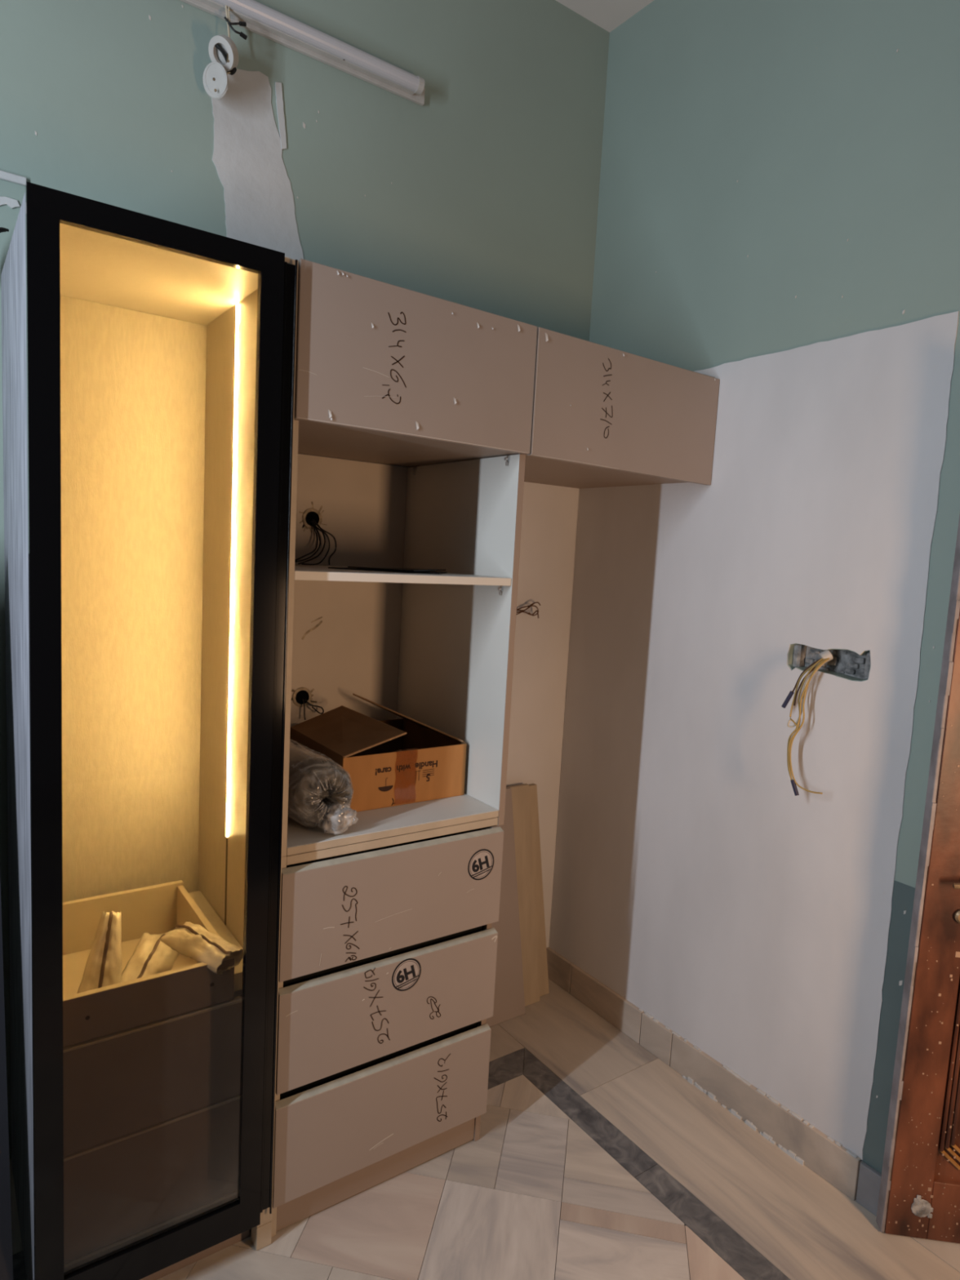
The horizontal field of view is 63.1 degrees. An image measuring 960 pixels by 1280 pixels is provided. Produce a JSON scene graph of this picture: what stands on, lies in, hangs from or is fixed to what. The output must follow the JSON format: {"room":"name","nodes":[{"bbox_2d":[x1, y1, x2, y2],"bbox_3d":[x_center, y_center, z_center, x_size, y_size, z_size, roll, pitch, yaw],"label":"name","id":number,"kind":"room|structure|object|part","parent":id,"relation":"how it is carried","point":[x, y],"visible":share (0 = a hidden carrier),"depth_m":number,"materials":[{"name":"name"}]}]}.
{"room":"kitchen under renovation","nodes":[
{"label":"kitchen under renovation","id":0,"kind":"room"},
{"bbox_2d":[0,0,609,1159],"bbox_3d":[-1.753,-0.352,1.474,5.320,3.448,0.129,-1,8,-35],"label":"wall","id":1,"kind":"structure","parent":0,"point":[483,195],"depth_m":2.27,"materials":[{"name":"green paint"}]},
{"bbox_2d":[0,226,8,232],"bbox_3d":[-1.088,-0.870,1.749,0.014,0.116,0.063,9,8,43],"label":"cable loop","id":2,"kind":"object","parent":1,"relation":"attached to","point":[2,229],"visible":1,"depth_m":1.76,"materials":[{"name":"black plastic"}]},
{"bbox_2d":[180,0,425,106],"bbox_3d":[-0.654,-1.610,1.960,1.222,0.055,0.058,-1,8,-35],"label":"tube light","id":3,"kind":"object","parent":1,"relation":"attached to","point":[261,20],"visible":1,"depth_m":2.10,"materials":[{"name":"white plastic"}]},
{"bbox_2d":[202,4,247,99],"bbox_3d":[-0.629,-1.491,1.948,0.101,0.267,0.089,-1,8,-35],"label":"ceiling rose","id":4,"kind":"object","parent":3,"relation":"hanging from","point":[223,51],"visible":1,"depth_m":1.94,"materials":[{"name":"white plastic"}]},
{"bbox_3d":[-0.634,-1.554,1.966,0.013,0.146,0.031,-1,8,-35],"label":"cord","id":5,"kind":"part","parent":4,"relation":"part of","materials":[{"name":"beige plastic"}]},
{"bbox_3d":[-0.631,-1.589,1.968,0.007,0.076,0.025,1,6,-19],"label":"cord","id":6,"kind":"part","parent":4,"relation":"part of","materials":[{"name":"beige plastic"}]},
{"bbox_3d":[-0.617,-1.551,1.962,0.049,0.016,0.008,0,7,-23],"label":"cord","id":7,"kind":"part","parent":4,"relation":"part of","materials":[{"name":"black plastic"}]},
{"bbox_3d":[-0.613,-1.537,1.966,0.042,0.023,0.008,0,7,-24],"label":"cord","id":8,"kind":"part","parent":4,"relation":"part of","materials":[{"name":"black plastic"}]},
{"bbox_2d":[281,419,525,856],"bbox_3d":[-0.331,-0.017,2.099,0.624,0.975,0.579,-1,8,-35],"label":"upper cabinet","id":9,"kind":"object","parent":1,"relation":"attached to","point":[435,651],"visible":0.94,"depth_m":2.28,"materials":[{"name":"brown laminate"}]},
{"bbox_2d":[302,698,324,719],"bbox_3d":[-0.499,0.206,2.335,0.063,0.062,0.026,0,7,-27],"label":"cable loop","id":10,"kind":"object","parent":9,"relation":"attached to","point":[303,700],"visible":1,"depth_m":2.33,"materials":[{"name":"black plastic"}]},
{"bbox_2d":[294,519,336,564],"bbox_3d":[-0.499,-0.276,2.180,0.071,0.133,0.264,5,7,21],"label":"cable bundle","id":11,"kind":"object","parent":9,"relation":"on","point":[313,522],"visible":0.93,"depth_m":2.27,"materials":[{"name":"black plastic"}]},
{"bbox_2d":[287,737,358,835],"bbox_3d":[-0.484,0.346,1.993,0.180,0.172,0.492,-1,8,-35],"label":"roll","id":12,"kind":"object","parent":9,"relation":"in","point":[321,791],"visible":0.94,"depth_m":1.86,"materials":[{"name":"grey"}]},
{"bbox_3d":[-0.501,-0.063,2.324,0.603,0.950,0.008,-1,8,-35],"label":"panel","id":13,"kind":"part","parent":9,"relation":"part of","materials":[{"name":"beige wood"}]},
{"bbox_2d":[289,693,466,813],"bbox_3d":[-0.293,0.299,2.218,0.375,0.239,0.358,-1,8,-35],"label":"carton","id":14,"kind":"object","parent":9,"relation":"on","point":[406,760],"visible":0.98,"depth_m":2.12,"materials":[{"name":"brown cardboard"}]},
{"bbox_2d":[375,760,437,805],"bbox_3d":[-0.196,0.383,2.080,0.189,0.109,0.001,-1,8,-35],"label":"print","id":15,"kind":"object","parent":14,"relation":"attached to","point":[397,782],"depth_m":2.08,"materials":[{"name":"brown"}]},
{"bbox_2d":[328,566,447,573],"bbox_3d":[-0.238,-0.191,2.090,0.281,0.010,0.229,4,6,4],"label":"sheet","id":16,"kind":"object","parent":9,"relation":"on","point":[382,569],"visible":1,"depth_m":2.00,"materials":[{"name":"black"}]},
{"bbox_3d":[-0.353,0.434,2.143,0.587,0.018,0.568,-1,8,-35],"label":"panel","id":17,"kind":"part","parent":9,"relation":"part of","materials":[{"name":"laminate"}]},
{"bbox_2d":[294,564,511,586],"bbox_3d":[-0.321,-0.178,2.078,0.587,0.020,0.566,-1,8,-35],"label":"shelf","id":18,"kind":"object","parent":9,"relation":"attached to","point":[455,576],"depth_m":1.92,"materials":[{"name":"laminate"}]},
{"bbox_3d":[-0.084,-0.022,2.273,0.018,0.975,0.578,-1,8,-35],"label":"panel","id":19,"kind":"part","parent":9,"relation":"part of","materials":[{"name":"laminate"}]},
{"bbox_2d":[293,258,537,466],"bbox_3d":[-0.288,-0.657,2.020,0.623,0.318,0.600,-1,8,-35],"label":"upper cabinet","id":20,"kind":"object","parent":1,"relation":"attached to","point":[386,373],"visible":0.88,"depth_m":1.77,"materials":[{"name":"brown laminate"}]},
{"bbox_3d":[-0.303,-0.511,2.046,0.623,0.017,0.576,-1,8,-35],"label":"panel","id":21,"kind":"part","parent":20,"relation":"part of","materials":[{"name":"brown laminate"}]},
{"bbox_2d":[515,601,540,617],"bbox_3d":[0.152,-0.096,2.757,0.131,0.082,0.028,2,6,-11],"label":"wires","id":22,"kind":"object","parent":1,"relation":"attached to","point":[532,604],"visible":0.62,"depth_m":2.75,"materials":[{"name":"black plastic"}]},
{"bbox_2d":[522,326,719,488],"bbox_3d":[0.256,-0.662,2.404,0.707,0.323,0.600,-1,8,-35],"label":"upper cabinet","id":23,"kind":"object","parent":1,"relation":"attached to","point":[603,416],"visible":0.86,"depth_m":2.16,"materials":[{"name":"brown laminate"}]},
{"bbox_3d":[0.242,-0.523,2.429,0.707,0.017,0.576,-1,8,-35],"label":"panel","id":24,"kind":"part","parent":23,"relation":"part of","materials":[{"name":"brown laminate"}]},
{"bbox_2d":[8,978,959,1279],"bbox_3d":[0.026,1.650,0.119,6.600,0.060,4.600,-1,8,-35],"label":"floor","id":25,"kind":"structure","parent":0,"point":[593,1157],"depth_m":1.99,"materials":[{"name":"beige tile"}]},
{"bbox_2d":[0,181,297,1279],"bbox_3d":[-0.789,0.289,1.798,0.481,2.196,0.615,-1,8,-35],"label":"display cabinet","id":26,"kind":"object","parent":25,"relation":"on","point":[148,458],"visible":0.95,"depth_m":1.76,"materials":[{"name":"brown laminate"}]},
{"bbox_2d":[76,911,122,993],"bbox_3d":[-0.869,0.735,1.771,0.105,0.199,0.112,0,7,-25],"label":"packet","id":27,"kind":"object","parent":26,"relation":"on","point":[103,967],"visible":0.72,"depth_m":1.77,"materials":[{"name":"brown"}]},
{"bbox_3d":[-0.959,0.230,2.044,0.442,2.121,0.008,-1,8,-35],"label":"panel","id":28,"kind":"part","parent":26,"relation":"part of","materials":[{"name":"fabric"}]},
{"bbox_2d":[121,932,179,982],"bbox_3d":[-0.780,0.774,1.825,0.106,0.100,0.200,3,6,2],"label":"packet","id":29,"kind":"object","parent":26,"relation":"on","point":[150,956],"visible":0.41,"depth_m":1.84,"materials":[{"name":"brown"}]},
{"bbox_3d":[-0.854,1.301,1.929,0.442,0.018,0.548,-1,8,-35],"label":"deck panel","id":30,"kind":"part","parent":26,"relation":"part of","materials":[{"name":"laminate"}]},
{"bbox_3d":[-0.729,1.179,1.715,0.397,0.232,0.018,-1,8,-35],"label":"drawer","id":31,"kind":"part","parent":26,"relation":"part of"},
{"bbox_3d":[-0.716,0.941,1.689,0.397,0.228,0.018,-1,8,-35],"label":"drawer","id":32,"kind":"part","parent":26,"relation":"part of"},
{"bbox_3d":[-0.731,-0.795,1.688,0.442,0.015,0.586,-1,8,-35],"label":"panel","id":33,"kind":"part","parent":26,"relation":"part of","materials":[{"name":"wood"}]},
{"bbox_2d":[159,921,243,974],"bbox_3d":[-0.641,0.700,1.799,0.206,0.063,0.086,7,7,32],"label":"packet","id":34,"kind":"object","parent":26,"relation":"on","point":[190,940],"visible":0.98,"depth_m":1.78,"materials":[{"name":"brown"}]},
{"bbox_3d":[-0.607,0.283,1.943,0.015,2.196,0.588,-1,8,-35],"label":"panel","id":35,"kind":"part","parent":26,"relation":"part of","materials":[{"name":"fabric"}]},
{"bbox_2d":[271,817,503,1236],"bbox_3d":[-0.380,0.906,2.187,0.611,0.930,0.599,-1,8,-35],"label":"base cabinet","id":36,"kind":"object","parent":25,"relation":"on","point":[388,956],"visible":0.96,"depth_m":1.92,"materials":[{"name":"brown wood"}]},
{"bbox_3d":[-0.628,0.910,2.025,0.016,0.930,0.578,-1,8,-35],"label":"panel","id":37,"kind":"part","parent":36,"relation":"part of","materials":[{"name":"brown wood"}]},
{"bbox_3d":[-0.229,1.185,1.978,0.607,0.253,0.018,-1,8,-35],"label":"drawer","id":38,"kind":"part","parent":36,"relation":"part of","materials":[{"name":"beige laminate"}]},
{"bbox_3d":[-0.212,0.909,1.949,0.610,0.246,0.018,-1,8,-35],"label":"drawer","id":39,"kind":"part","parent":36,"relation":"part of","materials":[{"name":"beige laminate"}]},
{"bbox_3d":[-0.197,0.633,1.919,0.611,0.257,0.018,-1,8,-35],"label":"drawer","id":40,"kind":"part","parent":36,"relation":"part of","materials":[{"name":"beige laminate"}]},
{"bbox_3d":[-0.357,0.455,2.150,0.587,0.021,0.578,-1,8,-35],"label":"panel","id":41,"kind":"part","parent":36,"relation":"part of","materials":[{"name":"brown wood"}]},
{"bbox_3d":[-0.149,0.912,2.364,0.017,0.905,0.578,-1,8,-35],"label":"panel","id":42,"kind":"part","parent":36,"relation":"part of","materials":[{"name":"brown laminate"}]},
{"bbox_2d":[486,786,524,1026],"bbox_3d":[0.019,0.933,2.712,0.316,0.805,0.125,-1,8,-35],"label":"board","id":43,"kind":"object","parent":25,"relation":"on","point":[508,997],"visible":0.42,"depth_m":2.76,"materials":[{"name":"laminate"}]},
{"bbox_2d":[506,783,540,1006],"bbox_3d":[0.159,0.929,2.844,0.130,0.800,0.108,-1,8,-35],"label":"board","id":44,"kind":"object","parent":25,"relation":"on","point":[520,793],"visible":0.76,"depth_m":2.84,"materials":[{"name":"beige wood"}]},
{"bbox_2d":[528,783,549,996],"bbox_3d":[0.184,0.932,2.888,0.162,0.787,0.106,-1,8,-35],"label":"board","id":45,"kind":"object","parent":25,"relation":"on","point":[537,869],"visible":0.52,"depth_m":2.90,"materials":[{"name":"beige wood"}]},
{"bbox_3d":[-1.229,1.394,1.306,0.720,0.059,0.055,-1,8,-35],"label":"block","id":46,"kind":"object","parent":25,"relation":"on","visible":0},
{"bbox_2d":[0,879,13,1279],"bbox_3d":[-1.345,0.589,1.384,0.850,1.512,0.456,-1,8,-35],"label":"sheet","id":47,"kind":"object","parent":46,"relation":"on","point":[6,1238],"visible":1,"depth_m":1.56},
{"bbox_2d":[555,0,653,32],"bbox_3d":[0.214,-1.835,-0.258,6.600,0.080,4.600,-1,8,-35],"label":"ceiling","id":48,"kind":"structure","parent":0,"point":[608,15],"depth_m":2.59,"materials":[{"name":"paint"}]},
{"bbox_2d":[549,0,959,1173],"bbox_3d":[0.780,-0.312,2.374,0.103,3.448,1.340,-1,8,-35],"label":"wall","id":49,"kind":"structure","parent":0,"point":[778,223],"depth_m":2.21,"materials":[{"name":"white paint"}]},
{"bbox_2d":[546,946,881,1216],"bbox_3d":[0.641,1.335,2.517,0.022,0.119,1.337,-1,8,-35],"label":"baseboard","id":50,"kind":"structure","parent":49,"relation":"attached to","point":[841,1167],"depth_m":2.35,"materials":[{"name":"beige tile"}]},
{"bbox_3d":[0.303,1.266,3.000,0.015,0.114,0.146,-1,8,-35],"label":"skirting","id":51,"kind":"part","parent":50,"relation":"part of","materials":[{"name":"beige stone"}]},
{"bbox_3d":[0.448,1.296,2.796,0.015,0.114,0.353,-1,8,-35],"label":"skirting","id":52,"kind":"part","parent":50,"relation":"part of","materials":[{"name":"beige stone"}]},
{"bbox_3d":[0.588,1.325,2.598,0.015,0.114,0.133,-1,8,-35],"label":"skirting","id":53,"kind":"part","parent":50,"relation":"part of","materials":[{"name":"beige stone"}]},
{"bbox_3d":[0.806,1.370,2.289,0.015,0.114,0.624,-1,8,-35],"label":"skirting","id":54,"kind":"part","parent":50,"relation":"part of","materials":[{"name":"beige stone"}]},
{"bbox_3d":[1.007,1.414,2.006,0.013,0.110,0.070,-1,8,-35],"label":"skirting","id":55,"kind":"part","parent":50,"relation":"part of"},
{"bbox_2d":[781,649,833,795],"bbox_3d":[0.891,0.222,2.104,0.091,0.396,0.145,-1,8,-35],"label":"wires","id":56,"kind":"object","parent":49,"relation":"hanging from","point":[824,656],"visible":1,"depth_m":2.10,"materials":[{"name":"yellow plastic insulation"},{"name":"dark blue plastic"},{"name":"white plastic"}]},
{"bbox_3d":[1.881,-0.190,1.794,1.154,3.448,1.034,-1,8,-35],"label":"wall","id":57,"kind":"structure","parent":0,"visible":0},
{"bbox_2d":[875,513,959,1243],"bbox_3d":[1.430,0.466,1.781,0.768,2.074,0.080,4,6,6],"label":"door","id":58,"kind":"structure","parent":57,"relation":"in","point":[919,1192],"depth_m":1.87,"materials":[{"name":"brown wood"}]},
{"bbox_3d":[1.385,1.417,1.905,0.558,0.153,0.035,4,6,6],"label":"rail","id":59,"kind":"part","parent":58,"relation":"part of","materials":[{"name":"brown wood"}]},
{"bbox_3d":[1.410,0.943,1.855,0.560,0.801,0.013,4,6,6],"label":"panel","id":60,"kind":"part","parent":58,"relation":"part of","materials":[{"name":"brown wood"}]},
{"bbox_3d":[1.409,0.945,1.842,0.545,0.730,0.013,4,6,6],"label":"moulding","id":61,"kind":"part","parent":58,"relation":"part of","materials":[{"name":"brown wood"}]},
{"bbox_3d":[1.409,0.945,1.842,0.542,0.728,0.013,4,6,6],"label":"corner moulding","id":62,"kind":"part","parent":58,"relation":"part of","materials":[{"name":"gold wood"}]},
{"bbox_3d":[1.120,0.562,1.806,0.059,0.022,0.042,4,6,5],"label":"lever","id":63,"kind":"part","parent":58,"relation":"part of","materials":[{"name":"gold metal"}]},
{"bbox_3d":[1.131,0.648,1.831,0.034,0.034,0.012,4,6,6],"label":"lock knob","id":64,"kind":"part","parent":58,"relation":"part of","materials":[{"name":"gold metal"}]}
]}

